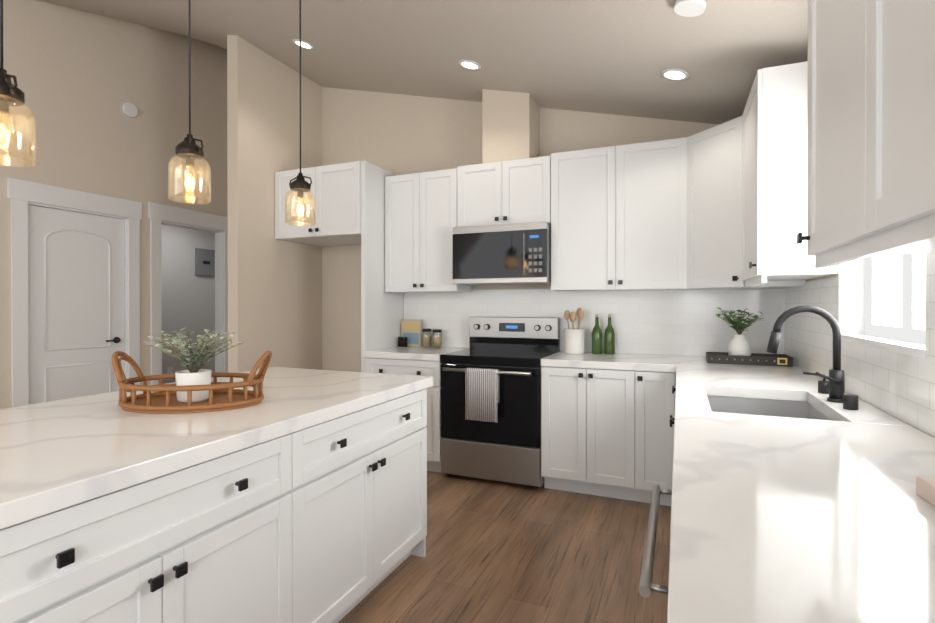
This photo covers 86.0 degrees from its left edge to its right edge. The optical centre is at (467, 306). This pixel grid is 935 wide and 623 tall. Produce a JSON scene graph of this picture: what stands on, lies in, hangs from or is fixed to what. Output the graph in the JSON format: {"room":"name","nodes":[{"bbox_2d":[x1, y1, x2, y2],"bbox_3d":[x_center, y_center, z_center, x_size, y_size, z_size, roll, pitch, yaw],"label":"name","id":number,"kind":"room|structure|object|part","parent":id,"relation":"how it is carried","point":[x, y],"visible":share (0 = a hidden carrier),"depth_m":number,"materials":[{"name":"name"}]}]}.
{"room":"kitchen","nodes":[
{"label":"kitchen","id":0,"kind":"room"},
{"bbox_2d":[0,0,227,408],"bbox_3d":[-3.682,-0.925,2.801,0.120,4.400,8.700,0,0,23],"label":"wall","id":1,"kind":"structure","parent":0,"point":[82,77],"depth_m":4.22,"materials":[{"name":"beige paint"}]},
{"bbox_2d":[28,205,124,404],"bbox_3d":[-3.118,0.251,4.028,0.093,2.013,0.721,0,0,23],"label":"door leaf","id":2,"kind":"structure","parent":1,"relation":"in","point":[75,301],"depth_m":4.00,"materials":[{"name":"white wood"}]},
{"bbox_2d":[7,178,227,406],"bbox_3d":[-2.952,0.163,4.506,0.144,2.210,1.960,0,0,23],"label":"door frame","id":3,"kind":"structure","parent":1,"relation":"attached to","point":[22,194],"depth_m":4.36,"materials":[{"name":"white wood"}]},
{"bbox_2d":[122,102,137,116],"bbox_3d":[-2.940,-1.712,4.363,0.029,0.120,0.120,0,0,23],"label":"smoke detector","id":4,"kind":"object","parent":1,"relation":"attached to","point":[129,109],"visible":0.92,"depth_m":4.35,"materials":[{"name":"white plastic"}]},
{"bbox_2d":[161,224,214,383],"bbox_3d":[-3.851,-0.039,6.186,0.120,2.600,2.600,0,0,23],"label":"wall","id":5,"kind":"structure","parent":0,"point":[188,298],"depth_m":6.44,"materials":[{"name":"grey paint"}]},
{"bbox_2d":[167,367,172,373],"bbox_3d":[-3.665,0.794,6.244,0.109,0.082,0.085,0,0,30],"label":"outlet plates","id":6,"kind":"object","parent":5,"relation":"attached to","point":[169,370],"visible":0.21,"depth_m":6.21,"materials":[{"name":"white plastic"}]},
{"bbox_2d":[195,248,214,275],"bbox_3d":[-3.526,-0.591,6.752,0.037,0.360,0.300,0,0,23],"label":"panel","id":7,"kind":"object","parent":5,"relation":"attached to","point":[204,262],"visible":0.81,"depth_m":6.72,"materials":[{"name":"grey metal"}]},
{"bbox_2d":[227,35,321,372],"bbox_3d":[-1.674,-0.932,4.462,0.110,4.400,1.020,0,0,23],"label":"wall","id":8,"kind":"structure","parent":0,"point":[274,296],"depth_m":4.25,"materials":[{"name":"beige paint"}]},
{"bbox_2d":[38,0,807,124],"bbox_3d":[-1.540,-1.849,1.173,5.490,2.180,7.370,0,0,23],"label":"ceiling","id":9,"kind":"structure","parent":0,"point":[615,57],"depth_m":3.16,"materials":[{"name":"paint"}]},
{"bbox_2d":[0,0,36,166],"bbox_3d":[-1.248,-1.073,1.341,0.140,1.364,0.140,0,0,23],"label":"pendant light","id":10,"kind":"object","parent":9,"relation":"hanging from","point":[11,95],"visible":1,"depth_m":1.34,"materials":[{"name":"clear glass"}]},
{"bbox_3d":[-1.248,-0.474,1.343,0.140,0.166,0.140,0,0,23],"label":"glass","id":11,"kind":"part","parent":10,"relation":"part of","materials":[{"name":"clear glass"}]},
{"bbox_2d":[168,0,210,203],"bbox_3d":[-1.030,-1.075,1.857,0.140,1.364,0.140,0,0,23],"label":"pendant light","id":12,"kind":"object","parent":9,"relation":"hanging from","point":[188,150],"visible":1,"depth_m":1.84,"materials":[{"name":"clear glass"}]},
{"bbox_3d":[-1.030,-0.476,1.859,0.140,0.166,0.140,0,0,23],"label":"glass","id":13,"kind":"part","parent":12,"relation":"part of","materials":[{"name":"clear glass"}]},
{"bbox_2d":[285,0,315,225],"bbox_3d":[-0.801,-1.078,2.400,0.140,1.364,0.140,0,0,23],"label":"pendant light","id":14,"kind":"object","parent":9,"relation":"hanging from","point":[299,185],"visible":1,"depth_m":2.39,"materials":[{"name":"brown metal"}]},
{"bbox_3d":[-0.801,-0.479,2.402,0.140,0.166,0.140,0,0,23],"label":"glass","id":15,"kind":"part","parent":14,"relation":"part of","materials":[{"name":"clear glass"}]},
{"bbox_2d":[292,39,314,49],"bbox_3d":[-1.253,-1.998,3.824,0.163,0.044,0.168,0,0,23],"label":"recessed light","id":16,"kind":"object","parent":9,"relation":"in","point":[306,45],"visible":0.94,"depth_m":3.82,"materials":[{"name":"white plastic"}]},
{"bbox_2d":[458,59,480,70],"bbox_3d":[0.015,-1.679,3.486,0.163,0.044,0.168,0,0,23],"label":"recessed light","id":17,"kind":"object","parent":9,"relation":"in","point":[470,65],"visible":1,"depth_m":3.48,"materials":[{"name":"white plastic"}]},
{"bbox_2d":[660,68,689,80],"bbox_3d":[1.212,-1.353,2.929,0.163,0.044,0.168,0,0,23],"label":"recessed light","id":18,"kind":"object","parent":9,"relation":"in","point":[672,74],"visible":1,"depth_m":2.92,"materials":[{"name":"white plastic"}]},
{"bbox_2d":[674,0,706,16],"bbox_3d":[0.979,-1.322,2.202,0.133,0.060,0.130,0,0,23],"label":"ceiling light","id":19,"kind":"object","parent":9,"relation":"attached to","point":[689,8],"visible":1,"depth_m":2.19,"materials":[{"name":"white plastic"}]},
{"bbox_2d":[338,471,670,622],"bbox_3d":[-1.995,1.303,2.099,6.880,0.050,8.700,0,0,23],"label":"floor","id":20,"kind":"structure","parent":0,"point":[500,552],"depth_m":2.50,"materials":[{"name":"brown wood"}]},
{"bbox_2d":[0,383,432,622],"bbox_3d":[-1.018,0.846,1.816,1.000,0.866,2.000,0,0,23],"label":"kitchen island","id":21,"kind":"object","parent":20,"relation":"on","point":[297,495],"depth_m":1.48,"materials":[{"name":"white wood"}]},
{"bbox_2d":[0,367,432,522],"bbox_3d":[-1.064,0.389,1.833,1.060,0.048,2.060,0,0,23],"label":"island countertop","id":22,"kind":"structure","parent":21,"relation":"on","point":[58,451],"depth_m":1.49,"materials":[{"name":"white stone"}]},
{"bbox_2d":[112,350,271,413],"bbox_3d":[-1.022,0.264,1.869,0.532,0.199,0.382,0,0,23],"label":"rattan tray","id":23,"kind":"object","parent":22,"relation":"on","point":[161,398],"visible":0.88,"depth_m":1.81,"materials":[{"name":"brown wicker"}]},
{"bbox_2d":[144,327,243,402],"bbox_3d":[-1.008,0.215,1.866,0.333,0.272,0.373,0,0,23],"label":"potted plant","id":24,"kind":"object","parent":23,"relation":"on","point":[197,355],"visible":0.98,"depth_m":1.84,"materials":[{"name":"green plant"}]},
{"bbox_2d":[361,357,445,473],"bbox_3d":[-0.390,0.836,4.134,0.665,0.866,0.620,0,0,23],"label":"base cabinet","id":25,"kind":"object","parent":20,"relation":"on","point":[414,366],"depth_m":3.77,"materials":[{"name":"white wood"}]},
{"bbox_2d":[365,345,463,360],"bbox_3d":[-0.392,0.379,4.128,0.665,0.048,0.631,0,0,23],"label":"countertop","id":26,"kind":"structure","parent":25,"relation":"on","point":[393,351],"depth_m":3.96,"materials":[{"name":"white stone"}]},
{"bbox_3d":[-0.716,0.054,4.281,0.038,2.430,0.604,0,0,23],"label":"cab fridge panel","id":27,"kind":"part","parent":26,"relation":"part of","materials":[{"name":"white wood"}]},
{"bbox_2d":[398,337,406,346],"bbox_3d":[-0.570,0.311,4.403,0.091,0.085,0.028,0,0,23],"label":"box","id":28,"kind":"object","parent":26,"relation":"on","point":[402,341],"visible":1,"depth_m":4.39,"materials":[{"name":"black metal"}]},
{"bbox_2d":[401,320,421,346],"bbox_3d":[-0.497,0.236,4.450,0.210,0.235,0.029,0,0,29],"label":"cookbook","id":29,"kind":"object","parent":26,"relation":"on","point":[411,330],"visible":0.83,"depth_m":4.43,"materials":[{"name":"beige paper"}]},
{"bbox_2d":[422,329,431,347],"bbox_3d":[-0.353,0.274,4.344,0.084,0.160,0.083,0,0,23],"label":"spice jar","id":30,"kind":"object","parent":26,"relation":"on","point":[427,341],"visible":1,"depth_m":4.31,"materials":[{"name":"clear glass"}]},
{"bbox_2d":[432,329,441,347],"bbox_3d":[-0.262,0.277,4.316,0.084,0.155,0.083,0,0,23],"label":"spice jar","id":31,"kind":"object","parent":26,"relation":"on","point":[437,341],"visible":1,"depth_m":4.29,"materials":[{"name":"clear glass"}]},
{"bbox_2d":[440,317,559,487],"bbox_3d":[0.251,0.680,3.812,0.760,1.182,0.694,0,0,23],"label":"range","id":32,"kind":"object","parent":20,"relation":"on","point":[491,403],"visible":0.94,"depth_m":3.57,"materials":[{"name":"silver metal"}]},
{"bbox_2d":[465,367,499,422],"bbox_3d":[0.104,0.619,3.523,0.240,0.365,0.048,0,0,23],"label":"towel","id":33,"kind":"object","parent":32,"relation":"hanging from","point":[481,385],"depth_m":3.50,"materials":[{"name":"white fabric"}]},
{"bbox_2d":[541,365,644,501],"bbox_3d":[0.930,0.839,3.577,0.667,0.866,0.620,0,0,23],"label":"base cabinet","id":34,"kind":"object","parent":20,"relation":"on","point":[593,416],"depth_m":3.29,"materials":[{"name":"white wood"}]},
{"bbox_2d":[541,351,800,368],"bbox_3d":[1.323,0.382,3.405,1.524,0.048,0.631,0,0,23],"label":"countertop","id":35,"kind":"structure","parent":34,"relation":"on","point":[617,360],"depth_m":3.32,"materials":[{"name":"white stone"}]},
{"bbox_2d":[564,307,584,353],"bbox_3d":[0.811,0.182,3.809,0.156,0.348,0.156,0,0,23],"label":"utensil crock","id":36,"kind":"object","parent":35,"relation":"on","point":[574,340],"visible":1,"depth_m":3.75,"materials":[{"name":"white ceramic"}]},
{"bbox_2d":[592,314,601,353],"bbox_3d":[0.975,0.207,3.773,0.078,0.298,0.077,0,0,23],"label":"bottle","id":37,"kind":"object","parent":35,"relation":"on","point":[596,340],"visible":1,"depth_m":3.74,"materials":[{"name":"green glass"}]},
{"bbox_2d":[604,314,614,353],"bbox_3d":[1.065,0.207,3.756,0.078,0.298,0.077,0,0,23],"label":"bottle","id":38,"kind":"object","parent":35,"relation":"on","point":[609,340],"visible":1,"depth_m":3.73,"materials":[{"name":"green glass"}]},
{"bbox_2d":[706,352,792,366],"bbox_3d":[1.766,0.331,3.166,0.460,0.055,0.216,0,0,23],"label":"tray","id":39,"kind":"object","parent":35,"relation":"on","point":[786,360],"visible":1,"depth_m":3.09,"materials":[{"name":"grey leather"}]},
{"bbox_2d":[716,307,763,355],"bbox_3d":[1.733,0.178,3.171,0.292,0.344,0.325,0,0,23],"label":"potted plant","id":40,"kind":"object","parent":39,"relation":"on","point":[739,344],"visible":0.92,"depth_m":3.16,"materials":[{"name":"white ceramic"}]},
{"bbox_2d":[645,369,660,512],"bbox_3d":[1.284,0.839,3.428,0.331,0.866,0.620,0,0,23],"label":"base cabinet","id":41,"kind":"object","parent":20,"relation":"on","point":[652,376],"depth_m":3.15,"materials":[{"name":"white wood"}]},
{"bbox_2d":[665,453,672,505],"bbox_3d":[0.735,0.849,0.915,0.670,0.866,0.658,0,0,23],"label":"base cabinet","id":42,"kind":"object","parent":20,"relation":"on","point":[668,468],"depth_m":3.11,"materials":[{"name":"white wood"}]},
{"bbox_2d":[669,417,672,452],"bbox_3d":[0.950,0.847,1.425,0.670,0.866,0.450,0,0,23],"label":"base cabinet","id":43,"kind":"object","parent":20,"relation":"on","point":[670,418],"depth_m":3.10,"materials":[{"name":"white wood"}]},
{"bbox_2d":[657,369,852,524],"bbox_3d":[1.418,0.842,2.619,0.736,0.866,0.807,0,0,23],"label":"base cabinet","id":44,"kind":"object","parent":20,"relation":"on","point":[727,402],"depth_m":2.27,"materials":[{"name":"white wood"}]},
{"bbox_2d":[657,585,664,593],"bbox_3d":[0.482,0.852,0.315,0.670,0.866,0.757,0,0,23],"label":"handle","id":45,"kind":"object","parent":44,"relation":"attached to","point":[661,589],"depth_m":0.85,"materials":[{"name":"silver metal"}]},
{"bbox_2d":[665,365,934,622],"bbox_3d":[0.830,0.391,1.138,0.671,0.048,3.930,0,0,23],"label":"countertop","id":46,"kind":"structure","parent":44,"relation":"on","point":[774,519],"depth_m":0.89,"materials":[{"name":"white stone"}]},
{"bbox_2d":[766,305,858,409],"bbox_3d":[1.329,0.179,1.979,0.263,0.368,0.394,0,0,23],"label":"faucet","id":47,"kind":"object","parent":46,"relation":"on","point":[833,387],"visible":1,"depth_m":1.91,"materials":[{"name":"black metal"}]},
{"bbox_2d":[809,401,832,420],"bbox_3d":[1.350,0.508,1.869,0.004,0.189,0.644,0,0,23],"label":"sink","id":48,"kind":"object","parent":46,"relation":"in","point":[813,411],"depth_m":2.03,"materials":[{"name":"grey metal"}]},
{"bbox_2d":[916,476,934,505],"bbox_3d":[0.917,0.350,0.771,0.234,0.036,0.382,0,0,23],"label":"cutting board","id":49,"kind":"object","parent":46,"relation":"on","point":[925,488],"visible":1,"depth_m":0.95,"materials":[{"name":"beige wood"}]},
{"bbox_2d":[322,87,717,371],"bbox_3d":[-0.162,-0.932,4.443,5.330,4.400,0.120,0,0,23],"label":"wall","id":50,"kind":"structure","parent":0,"point":[398,134],"depth_m":4.56,"materials":[{"name":"beige paint"}]},
{"bbox_2d":[275,161,360,246],"bbox_3d":[-1.143,-0.872,4.445,0.872,0.580,0.620,0,0,23],"label":"upper cabinet","id":51,"kind":"object","parent":50,"relation":"attached to","point":[336,188],"depth_m":4.14,"materials":[{"name":"white wood"}]},
{"bbox_2d":[385,166,471,292],"bbox_3d":[-0.330,-0.611,4.267,0.668,0.980,0.322,0,0,23],"label":"upper cabinet","id":52,"kind":"object","parent":50,"relation":"attached to","point":[422,209],"depth_m":4.11,"materials":[{"name":"white wood"}]},
{"bbox_2d":[459,156,546,226],"bbox_3d":[0.327,-0.868,3.989,0.752,0.495,0.322,0,0,23],"label":"upper cabinet","id":53,"kind":"object","parent":50,"relation":"attached to","point":[510,191],"depth_m":3.83,"materials":[{"name":"white wood"}]},
{"bbox_2d":[453,221,550,285],"bbox_3d":[0.307,-0.395,3.945,0.748,0.440,0.410,0,0,23],"label":"over-the-range microwave","id":54,"kind":"object","parent":53,"relation":"attached to","point":[508,254],"visible":1,"depth_m":3.75,"materials":[{"name":"silver metal"}]},
{"bbox_2d":[482,89,538,163],"bbox_3d":[0.350,-1.500,3.996,0.380,0.760,0.298,0,0,23],"label":"chase","id":55,"kind":"object","parent":53,"relation":"on","point":[510,125],"visible":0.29,"depth_m":3.87,"materials":[{"name":"beige paint"}]},
{"bbox_2d":[404,289,783,355],"bbox_3d":[0.789,0.108,3.976,2.970,0.496,0.008,0,0,23],"label":"backsplash","id":56,"kind":"structure","parent":50,"relation":"attached to","point":[676,322],"depth_m":3.78,"materials":[{"name":"tile"}]},
{"bbox_2d":[547,139,674,290],"bbox_3d":[1.116,-0.624,3.639,0.969,1.010,0.356,0,0,23],"label":"upper cabinet","id":57,"kind":"object","parent":50,"relation":"attached to","point":[611,210],"depth_m":3.52,"materials":[{"name":"white wood"}]},
{"bbox_2d":[799,274,934,437],"bbox_3d":[0.822,-0.214,0.075,0.120,3.000,7.170,0,0,23],"label":"wall","id":58,"kind":"structure","parent":0,"point":[823,277],"depth_m":2.39,"materials":[{"name":"white paint"}]},
{"bbox_2d":[675,119,804,289],"bbox_3d":[1.717,-0.622,3.218,0.664,1.010,0.669,0,0,23],"label":"upper cabinet","id":59,"kind":"object","parent":58,"relation":"attached to","point":[704,160],"depth_m":3.20,"materials":[{"name":"white wood"}]},
{"bbox_3d":[1.547,-0.622,3.144,0.315,1.007,0.323,0,0,23],"label":"corner door","id":60,"kind":"part","parent":59,"relation":"part of","materials":[{"name":"white wood"}]},
{"bbox_2d":[735,63,842,283],"bbox_3d":[1.637,-0.637,2.630,0.354,0.975,0.674,0,0,23],"label":"upper cabinet","id":61,"kind":"object","parent":58,"relation":"attached to","point":[767,131],"depth_m":2.36,"materials":[{"name":"white wood"}]},
{"bbox_2d":[784,253,934,436],"bbox_3d":[1.226,-0.275,1.094,0.096,1.286,4.962,0,0,23],"label":"backsplash","id":62,"kind":"structure","parent":58,"relation":"attached to","point":[894,378],"depth_m":2.00,"materials":[{"name":"tile"}]},
{"bbox_2d":[799,0,934,263],"bbox_3d":[1.026,-0.631,1.137,0.320,0.975,0.553,0,0,23],"label":"upper cabinet","id":63,"kind":"object","parent":58,"relation":"attached to","point":[820,162],"depth_m":1.31,"materials":[{"name":"white wood"}]},
{"bbox_2d":[847,0,934,247],"bbox_3d":[0.749,-0.628,0.479,0.320,0.975,1.105,0,0,23],"label":"upper cabinet","id":64,"kind":"object","parent":58,"relation":"attached to","point":[891,43],"depth_m":0.90,"materials":[{"name":"white wood"}]},
{"bbox_2d":[865,253,925,343],"bbox_3d":[1.593,-0.306,1.801,0.030,0.870,0.850,0,0,23],"label":"window","id":65,"kind":"structure","parent":58,"relation":"in","point":[895,296],"depth_m":1.90,"materials":[{"name":"white glass"}]}
]}

